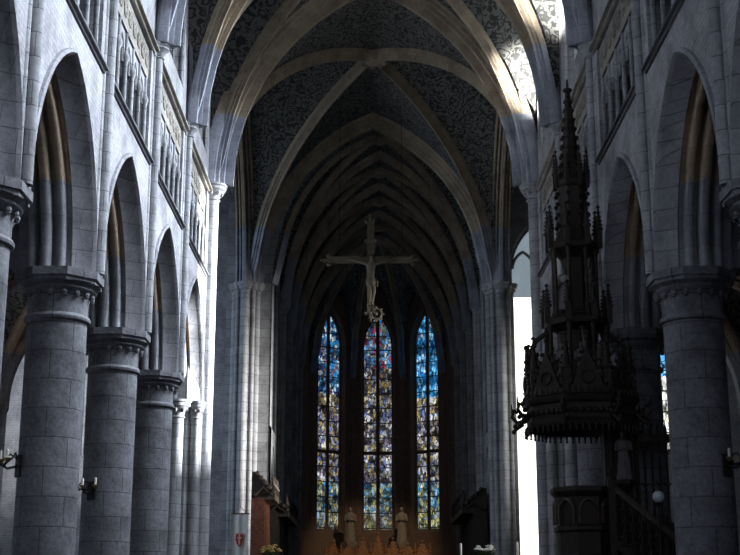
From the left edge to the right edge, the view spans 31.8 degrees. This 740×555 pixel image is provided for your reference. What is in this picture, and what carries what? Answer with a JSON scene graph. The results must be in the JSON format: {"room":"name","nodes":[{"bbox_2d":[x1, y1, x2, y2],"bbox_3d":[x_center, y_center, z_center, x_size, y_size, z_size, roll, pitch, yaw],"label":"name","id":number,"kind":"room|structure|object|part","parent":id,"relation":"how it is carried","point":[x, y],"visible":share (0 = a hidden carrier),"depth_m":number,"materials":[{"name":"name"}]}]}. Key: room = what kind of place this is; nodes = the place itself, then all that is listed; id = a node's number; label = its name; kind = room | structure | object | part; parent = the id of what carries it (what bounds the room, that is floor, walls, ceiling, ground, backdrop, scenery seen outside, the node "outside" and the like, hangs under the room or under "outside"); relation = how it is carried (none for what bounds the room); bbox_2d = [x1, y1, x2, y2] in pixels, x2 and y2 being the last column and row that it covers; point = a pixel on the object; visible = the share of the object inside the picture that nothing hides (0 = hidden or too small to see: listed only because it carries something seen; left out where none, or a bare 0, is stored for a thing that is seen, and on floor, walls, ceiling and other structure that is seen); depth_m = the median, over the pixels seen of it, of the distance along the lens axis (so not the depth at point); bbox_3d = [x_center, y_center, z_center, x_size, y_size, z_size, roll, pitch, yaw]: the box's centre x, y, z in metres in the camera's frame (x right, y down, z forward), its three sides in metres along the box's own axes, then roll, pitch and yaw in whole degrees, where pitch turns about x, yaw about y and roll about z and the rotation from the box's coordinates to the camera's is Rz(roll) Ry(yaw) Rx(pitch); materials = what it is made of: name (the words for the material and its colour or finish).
{"room":"church","nodes":[
{"label":"church","id":0,"kind":"room"},
{"bbox_2d":[0,399,8,505],"bbox_3d":[-10.368,0.159,16.343,0.420,11.000,41.552,0,-14,0],"label":"wall","id":1,"kind":"structure","parent":0,"point":[4,406],"depth_m":36.27,"materials":[{"name":"stone"}]},
{"bbox_2d":[0,224,26,402],"bbox_3d":[-8.223,-1.607,22.797,4.785,3.253,29.796,0,-14,0],"label":"ceiling","id":2,"kind":"structure","parent":0,"point":[14,342],"depth_m":36.28,"materials":[{"name":"stone"}]},
{"bbox_2d":[0,0,212,400],"bbox_3d":[-5.167,-6.652,23.964,1.533,13.660,29.400,0,-14,0],"label":"wall","id":3,"kind":"structure","parent":0,"point":[93,121],"depth_m":24.55,"materials":[{"name":"stone"}]},
{"bbox_3d":[-5.475,-2.033,20.270,0.920,2.894,4.080,0,-14,0],"label":"arch moulding","id":4,"kind":"part","parent":3,"relation":"part of","materials":[{"name":"stone"}]},
{"bbox_3d":[-5.471,-0.833,25.021,0.920,2.894,4.080,0,-14,0],"label":"arch moulding","id":5,"kind":"part","parent":3,"relation":"part of","materials":[{"name":"stone"}]},
{"bbox_3d":[-5.468,0.368,29.771,0.920,2.894,4.080,0,-14,0],"label":"arch moulding","id":6,"kind":"part","parent":3,"relation":"part of","materials":[{"name":"stone"}]},
{"bbox_2d":[170,6,185,85],"bbox_3d":[-4.918,-7.353,31.722,0.420,4.500,3.240,0,-14,0],"label":"window","id":7,"kind":"structure","parent":3,"relation":"in","point":[177,54],"depth_m":32.90,"materials":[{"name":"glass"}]},
{"bbox_3d":[-5.464,1.568,34.522,0.920,2.894,4.080,0,-14,0],"label":"arch moulding","id":8,"kind":"part","parent":3,"relation":"part of","materials":[{"name":"stone"}]},
{"bbox_2d":[198,127,207,151],"bbox_3d":[-4.914,-6.152,36.472,0.420,4.500,3.240,0,-14,0],"label":"window","id":9,"kind":"structure","parent":3,"relation":"in","point":[203,131],"depth_m":37.59,"materials":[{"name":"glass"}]},
{"bbox_2d":[0,187,229,554],"bbox_3d":[-10.297,1.919,43.720,11.200,21.000,13.100,0,-14,0],"label":"wall","id":10,"kind":"structure","parent":0,"point":[8,492],"depth_m":49.09,"materials":[{"name":"grey stone"}]},
{"bbox_2d":[80,355,87,458],"bbox_3d":[-10.892,3.811,49.777,1.960,6.300,0.370,0,-14,0],"label":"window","id":11,"kind":"structure","parent":10,"relation":"in","point":[86,357],"depth_m":49.50,"materials":[{"name":"glass"}]},
{"bbox_2d":[231,184,234,200],"bbox_3d":[-10.297,-4.480,45.131,11.200,6.900,12.700,0,-14,0],"label":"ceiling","id":12,"kind":"structure","parent":0,"point":[232,188],"depth_m":49.94,"materials":[{"name":"grey stone"}]},
{"bbox_2d":[219,177,305,554],"bbox_3d":[-0.093,3.185,49.137,10.800,21.200,0.001,0,-14,0],"label":"wall","id":13,"kind":"structure","parent":0,"point":[263,436],"depth_m":49.18,"materials":[{"name":"stone"}]},
{"bbox_2d":[269,279,304,554],"bbox_3d":[-3.941,5.554,57.491,1.190,20.700,17.394,0,-14,0],"label":"wall","id":14,"kind":"structure","parent":0,"point":[285,447],"depth_m":56.55,"materials":[{"name":"stone"}]},
{"bbox_2d":[272,283,278,434],"bbox_3d":[-3.951,1.764,51.677,0.420,8.800,2.240,0,-14,0],"label":"column","id":15,"kind":"structure","parent":14,"relation":"in","point":[276,288],"depth_m":52.42,"materials":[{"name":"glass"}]},
{"bbox_2d":[208,0,538,283],"bbox_3d":[0.103,-4.625,44.850,10.520,7.256,12.880,0,-14,0],"label":"ceiling","id":16,"kind":"structure","parent":0,"point":[335,72],"depth_m":47.61,"materials":[{"name":"stone"}]},
{"bbox_2d":[320,127,420,321],"bbox_3d":[0.025,-2.420,47.913,3.722,8.240,0.420,0,-14,0],"label":"crucifix","id":17,"kind":"object","parent":16,"relation":"hanging from","point":[370,261],"visible":1,"depth_m":47.56,"materials":[{"name":"brown wood"}]},
{"bbox_3d":[-1.125,-3.557,48.346,0.018,5.825,0.016,0,-14,0],"label":"suspension rod","id":18,"kind":"part","parent":17,"relation":"part of","materials":[{"name":"black metal"}]},
{"bbox_3d":[1.175,-3.557,48.344,0.018,5.825,0.016,0,-14,0],"label":"suspension rod","id":19,"kind":"part","parent":17,"relation":"part of","materials":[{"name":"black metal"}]},
{"bbox_2d":[155,0,592,171],"bbox_3d":[0.087,-9.643,24.798,9.839,7.031,29.560,0,-14,0],"label":"ceiling","id":20,"kind":"structure","parent":0,"point":[227,39],"depth_m":33.96,"materials":[{"name":"stone"}]},
{"bbox_2d":[272,129,480,377],"bbox_3d":[0.415,-0.504,60.970,8.844,7.028,21.445,0,-14,0],"label":"ceiling","id":21,"kind":"structure","parent":0,"point":[429,224],"depth_m":60.07,"materials":[{"name":"stone"}]},
{"bbox_2d":[300,289,456,554],"bbox_3d":[0.422,8.093,67.540,9.023,20.700,4.573,0,-14,0],"label":"wall","id":22,"kind":"structure","parent":0,"point":[443,542],"depth_m":68.70,"materials":[{"name":"stone"}]},
{"bbox_2d":[301,337,308,530],"bbox_3d":[-3.782,6.941,67.165,0.540,12.050,1.840,-5,-15,17],"label":"window","id":23,"kind":"structure","parent":22,"relation":"in","point":[306,367],"depth_m":67.56,"materials":[{"name":"glass"}]},
{"bbox_2d":[317,307,346,532],"bbox_3d":[-2.175,7.482,69.306,1.840,12.050,0.540,10,-17,-35],"label":"window","id":24,"kind":"structure","parent":22,"relation":"in","point":[331,433],"depth_m":69.40,"materials":[{"name":"glass"}]},
{"bbox_3d":[-2.304,7.623,69.455,1.520,11.850,0.040,10,-17,-35],"label":"glass","id":25,"kind":"part","parent":24,"relation":"part of","materials":[{"name":"multicoloured glass"}]},
{"bbox_2d":[361,310,395,532],"bbox_3d":[0.424,7.689,70.123,1.840,12.050,0.540,0,-14,0],"label":"window","id":26,"kind":"structure","parent":22,"relation":"in","point":[377,341],"depth_m":70.15,"materials":[{"name":"glass"}]},
{"bbox_2d":[409,307,439,532],"bbox_3d":[3.021,7.481,69.303,1.840,12.050,0.540,-10,-17,35],"label":"window","id":27,"kind":"structure","parent":22,"relation":"in","point":[423,362],"depth_m":69.43,"materials":[{"name":"glass"}]},
{"bbox_3d":[3.151,7.622,69.451,1.520,11.850,0.040,-10,-17,35],"label":"glass","id":28,"kind":"part","parent":27,"relation":"part of","materials":[{"name":"multicoloured glass"}]},
{"bbox_2d":[447,335,455,530],"bbox_3d":[4.625,6.940,67.159,0.540,12.050,1.840,5,-15,-17],"label":"window","id":29,"kind":"structure","parent":22,"relation":"in","point":[451,421],"depth_m":67.70,"materials":[{"name":"glass"}]},
{"bbox_2d":[452,270,490,554],"bbox_3d":[4.769,5.553,57.485,1.190,20.700,17.394,0,-14,0],"label":"wall","id":30,"kind":"structure","parent":0,"point":[471,441],"depth_m":56.78,"materials":[{"name":"stone"}]},
{"bbox_2d":[481,282,487,434],"bbox_3d":[4.769,1.762,51.670,0.420,8.800,2.240,0,-14,0],"label":"column","id":31,"kind":"structure","parent":30,"relation":"in","point":[483,294],"depth_m":52.36,"materials":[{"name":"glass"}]},
{"bbox_2d":[510,175,514,201],"bbox_3d":[10.503,-4.484,45.115,11.200,6.900,12.700,0,-14,0],"label":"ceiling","id":32,"kind":"structure","parent":0,"point":[512,187],"depth_m":49.90,"materials":[{"name":"grey stone"}]},
{"bbox_2d":[510,187,739,554],"bbox_3d":[10.503,1.916,43.705,11.200,21.000,13.100,0,-14,0],"label":"wall","id":33,"kind":"structure","parent":0,"point":[519,221],"depth_m":49.35,"materials":[{"name":"grey stone"}]},
{"bbox_2d":[510,224,538,554],"bbox_3d":[6.458,4.923,49.482,2.200,14.800,0.370,0,-14,0],"label":"window","id":34,"kind":"structure","parent":33,"relation":"in","point":[519,255],"depth_m":49.80,"materials":[{"name":"glass"}]},
{"bbox_3d":[6.458,4.923,49.482,2.200,14.800,0.370,0,-14,0],"label":"frame","id":35,"kind":"part","parent":34,"relation":"part of","materials":[{"name":"stone"}]},
{"bbox_3d":[6.458,-0.619,51.022,1.880,2.900,0.040,0,-14,0],"label":"head glass","id":36,"kind":"part","parent":34,"relation":"part of","materials":[{"name":"grey"}]},
{"bbox_3d":[6.458,6.458,49.233,1.880,11.700,0.040,0,-14,0],"label":"glass","id":37,"kind":"part","parent":34,"relation":"part of","materials":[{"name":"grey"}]},
{"bbox_2d":[661,354,670,458],"bbox_3d":[11.108,3.807,49.760,1.960,6.300,0.370,0,-14,0],"label":"window","id":38,"kind":"structure","parent":33,"relation":"in","point":[663,375],"depth_m":49.69,"materials":[{"name":"glass"}]},
{"bbox_2d":[534,0,739,352],"bbox_3d":[5.340,-6.654,23.956,1.533,13.660,29.400,0,-14,0],"label":"wall","id":39,"kind":"structure","parent":0,"point":[655,94],"depth_m":22.58,"materials":[{"name":"stone"}]},
{"bbox_2d":[538,112,548,151],"bbox_3d":[5.106,-6.154,36.465,0.420,4.500,3.240,0,-14,0],"label":"window","id":40,"kind":"structure","parent":39,"relation":"in","point":[543,131],"depth_m":37.58,"materials":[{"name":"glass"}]},
{"bbox_2d":[561,1,577,86],"bbox_3d":[5.102,-7.354,31.714,0.420,4.500,3.240,0,-14,0],"label":"window","id":41,"kind":"structure","parent":39,"relation":"in","point":[569,54],"depth_m":32.90,"materials":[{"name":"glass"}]},
{"bbox_3d":[5.652,0.366,29.763,0.920,2.894,4.080,0,-14,0],"label":"arch moulding","id":42,"kind":"part","parent":39,"relation":"part of","materials":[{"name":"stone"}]},
{"bbox_3d":[5.649,-0.835,25.012,0.920,2.894,4.080,0,-14,0],"label":"arch moulding","id":43,"kind":"part","parent":39,"relation":"part of","materials":[{"name":"stone"}]},
{"bbox_3d":[5.645,-2.035,20.262,0.920,2.894,4.080,0,-14,0],"label":"arch moulding","id":44,"kind":"part","parent":39,"relation":"part of","materials":[{"name":"stone"}]},
{"bbox_2d":[723,216,739,401],"bbox_3d":[8.397,-1.611,22.785,4.785,3.253,29.796,0,-14,0],"label":"ceiling","id":45,"kind":"structure","parent":0,"point":[731,307],"depth_m":36.16,"materials":[{"name":"stone"}]},
{"bbox_3d":[0.096,9.904,32.050,34.000,0.200,77.000,0,-14,0],"label":"floor","id":46,"kind":"structure","parent":0,"visible":0},
{"bbox_2d":[0,174,32,384],"bbox_3d":[-5.317,2.233,16.665,1.441,7.135,1.441,0,-14,0],"label":"stone column","id":47,"kind":"structure","parent":46,"relation":"on","point":[16,196],"depth_m":17.19,"materials":[{"name":"grey stone"}]},
{"bbox_2d":[12,266,103,554],"bbox_3d":[-5.313,3.434,21.416,1.441,7.135,1.441,0,-14,0],"label":"stone column","id":48,"kind":"structure","parent":46,"relation":"on","point":[58,299],"depth_m":21.35,"materials":[{"name":"grey stone"}]},
{"bbox_2d":[0,449,21,477],"bbox_3d":[-5.876,3.025,21.105,0.382,0.415,0.730,10,-17,-34],"label":"wall sconce","id":49,"kind":"object","parent":48,"relation":"attached to","point":[18,459],"visible":1,"depth_m":21.09,"materials":[{"name":"black metal"}]},
{"bbox_2d":[78,327,150,554],"bbox_3d":[-5.310,4.634,26.166,1.441,7.135,1.441,0,-14,0],"label":"stone column","id":50,"kind":"structure","parent":46,"relation":"on","point":[113,353],"depth_m":26.13,"materials":[{"name":"grey stone"}]},
{"bbox_2d":[78,477,97,499],"bbox_3d":[-5.592,4.169,25.633,0.730,0.415,0.382,-6,-15,23],"label":"wall sconce","id":51,"kind":"object","parent":50,"relation":"attached to","point":[91,487],"visible":0.72,"depth_m":25.69,"materials":[{"name":"black metal"}]},
{"bbox_2d":[129,370,182,554],"bbox_3d":[-5.306,5.835,30.917,1.441,7.135,1.441,0,-14,0],"label":"stone column","id":52,"kind":"structure","parent":46,"relation":"on","point":[156,389],"depth_m":30.87,"materials":[{"name":"grey stone"}]},
{"bbox_2d":[167,181,227,554],"bbox_3d":[-5.322,3.901,36.459,1.951,13.600,1.958,-12,-19,40],"label":"pillar","id":53,"kind":"structure","parent":46,"relation":"on","point":[191,436],"depth_m":35.73,"materials":[{"name":"stone"}]},
{"bbox_2d":[225,280,264,554],"bbox_3d":[-4.733,6.865,48.190,1.190,13.600,1.190,14,-20,-43],"label":"pillar","id":54,"kind":"structure","parent":46,"relation":"on","point":[246,294],"depth_m":48.44,"materials":[{"name":"stone"}]},
{"bbox_2d":[231,506,249,554],"bbox_3d":[-4.673,9.769,46.577,0.680,3.120,0.345,0,-14,0],"label":"banner","id":55,"kind":"object","parent":54,"relation":"attached to","point":[239,520],"visible":1,"depth_m":46.60,"materials":[{"name":"white fabric"}]},
{"bbox_2d":[250,471,279,554],"bbox_3d":[-3.652,9.944,45.229,0.846,6.180,2.394,0,-14,0],"label":"stall","id":56,"kind":"object","parent":46,"relation":"on","point":[264,494],"visible":1,"depth_m":44.68,"materials":[{"name":"red wood"}]},
{"bbox_2d":[259,544,281,554],"bbox_3d":[-3.326,10.701,43.094,0.786,3.666,0.546,0,-14,0],"label":"flowers","id":57,"kind":"object","parent":46,"relation":"on","point":[270,548],"visible":1,"depth_m":43.43,"materials":[{"name":"yellow plant"}]},
{"bbox_2d":[270,494,297,554],"bbox_3d":[-3.522,11.853,52.276,0.893,5.930,6.994,0,-14,0],"label":"stall","id":58,"kind":"object","parent":46,"relation":"on","point":[287,512],"visible":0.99,"depth_m":49.91,"materials":[{"name":"brown wood"}]},
{"bbox_2d":[343,507,356,554],"bbox_3d":[-1.018,15.033,66.236,0.832,6.604,0.832,0,-14,0],"label":"statue","id":59,"kind":"object","parent":46,"relation":"on","point":[350,517],"visible":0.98,"depth_m":66.66,"materials":[{"name":"stone"}]},
{"bbox_2d":[324,532,431,554],"bbox_3d":[0.402,15.466,65.245,5.500,5.280,0.809,0,-14,0],"label":"screen","id":60,"kind":"object","parent":46,"relation":"on","point":[377,549],"visible":1,"depth_m":65.49,"materials":[{"name":"brown wood"}]},
{"bbox_2d":[394,507,408,550],"bbox_3d":[1.622,15.033,66.234,0.832,6.604,0.832,0,-14,0],"label":"statue","id":61,"kind":"object","parent":46,"relation":"on","point":[401,517],"visible":0.94,"depth_m":66.66,"materials":[{"name":"stone"}]},
{"bbox_2d":[450,487,487,554],"bbox_3d":[3.941,11.754,52.088,0.980,6.030,7.394,0,-14,0],"label":"stall","id":62,"kind":"object","parent":46,"relation":"on","point":[471,515],"visible":1,"depth_m":49.24,"materials":[{"name":"brown wood"}]},
{"bbox_2d":[474,545,494,554],"bbox_3d":[4.000,11.156,45.035,0.798,3.734,0.647,0,-14,0],"label":"flowers","id":63,"kind":"object","parent":46,"relation":"on","point":[487,551],"visible":1,"depth_m":45.37,"materials":[{"name":"white plant"}]},
{"bbox_2d":[480,280,520,554],"bbox_3d":[4.947,6.864,48.183,1.190,13.600,1.190,14,-20,-43],"label":"pillar","id":64,"kind":"structure","parent":46,"relation":"on","point":[499,294],"depth_m":48.26,"materials":[{"name":"stone"}]},
{"bbox_2d":[516,542,518,554],"bbox_3d":[5.105,11.017,44.658,0.400,3.820,0.400,0,-14,0],"label":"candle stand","id":65,"kind":"object","parent":46,"relation":"on","point":[517,546],"visible":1,"depth_m":45.03,"materials":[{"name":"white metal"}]},
{"bbox_2d":[519,181,577,554],"bbox_3d":[5.518,3.899,36.451,1.951,13.600,1.958,-12,-19,40],"label":"pillar","id":66,"kind":"structure","parent":46,"relation":"on","point":[556,464],"depth_m":35.77,"materials":[{"name":"stone"}]},
{"bbox_2d":[576,437,603,485],"bbox_3d":[5.494,5.833,30.909,1.441,7.135,1.441,0,-14,0],"label":"stone column","id":67,"kind":"structure","parent":46,"relation":"on","point":[589,456],"depth_m":30.87,"materials":[{"name":"grey stone"}]},
{"bbox_2d":[510,79,675,554],"bbox_3d":[4.484,1.835,25.628,3.371,12.300,2.622,0,-14,0],"label":"pulpit","id":68,"kind":"object","parent":46,"relation":"on","point":[574,391],"visible":0.99,"depth_m":25.06,"materials":[{"name":"brown wood"}]},
{"bbox_2d":[550,485,609,554],"bbox_3d":[4.109,4.932,24.846,1.220,1.810,1.220,0,-14,0],"label":"tub","id":69,"kind":"object","parent":68,"relation":"in","point":[581,518],"depth_m":24.46,"materials":[{"name":"brown wood"}]},
{"bbox_3d":[4.529,4.366,24.339,0.166,1.660,0.166,6,-15,-22],"label":"newel post","id":70,"kind":"part","parent":68,"relation":"part of","materials":[{"name":"brown wood"}]},
{"bbox_3d":[4.894,4.189,25.151,0.670,2.700,0.370,0,-14,0],"label":"dorsal panel","id":71,"kind":"part","parent":68,"relation":"part of","materials":[{"name":"brown wood"}]},
{"bbox_3d":[5.294,4.536,24.295,1.594,1.428,0.100,0,-14,0],"label":"handrail","id":72,"kind":"part","parent":68,"relation":"part of","materials":[{"name":"brown wood"}]},
{"bbox_3d":[5.330,5.141,24.152,1.602,2.266,0.080,0,-14,0],"label":"balustrade","id":73,"kind":"part","parent":68,"relation":"part of","materials":[{"name":"brown wood"}]},
{"bbox_2d":[598,327,668,522],"bbox_3d":[5.490,4.632,26.158,1.441,7.135,1.441,0,-14,0],"label":"stone column","id":74,"kind":"structure","parent":46,"relation":"on","point":[647,343],"depth_m":26.32,"materials":[{"name":"grey stone"}]},
{"bbox_2d":[652,491,663,554],"bbox_3d":[5.309,5.729,23.509,0.400,3.710,0.400,0,-14,0],"label":"globe lamp","id":75,"kind":"object","parent":46,"relation":"on","point":[658,496],"visible":1,"depth_m":23.84,"materials":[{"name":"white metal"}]},
{"bbox_3d":[5.309,4.037,23.936,0.220,0.220,0.220,0,-14,0],"label":"globe","id":76,"kind":"part","parent":75,"relation":"part of"},
{"bbox_3d":[5.309,5.831,23.483,0.400,3.500,0.400,0,-14,0],"label":"stem","id":77,"kind":"part","parent":75,"relation":"part of","materials":[{"name":"black metal"}]},
{"bbox_2d":[646,266,738,554],"bbox_3d":[5.487,3.432,21.407,1.441,7.135,1.441,0,-14,0],"label":"stone column","id":78,"kind":"structure","parent":46,"relation":"on","point":[691,299],"depth_m":21.35,"materials":[{"name":"grey stone"}]},
{"bbox_2d":[722,448,739,476],"bbox_3d":[5.888,2.984,20.940,0.730,0.415,0.382,10,-17,-34],"label":"wall sconce","id":79,"kind":"object","parent":78,"relation":"attached to","point":[727,461],"visible":1,"depth_m":21.00,"materials":[{"name":"black metal"}]},
{"bbox_2d":[719,177,739,249],"bbox_3d":[5.483,2.231,16.657,1.441,7.135,1.441,0,-14,0],"label":"stone column","id":80,"kind":"structure","parent":46,"relation":"on","point":[729,196],"depth_m":17.39,"materials":[{"name":"grey stone"}]}
]}

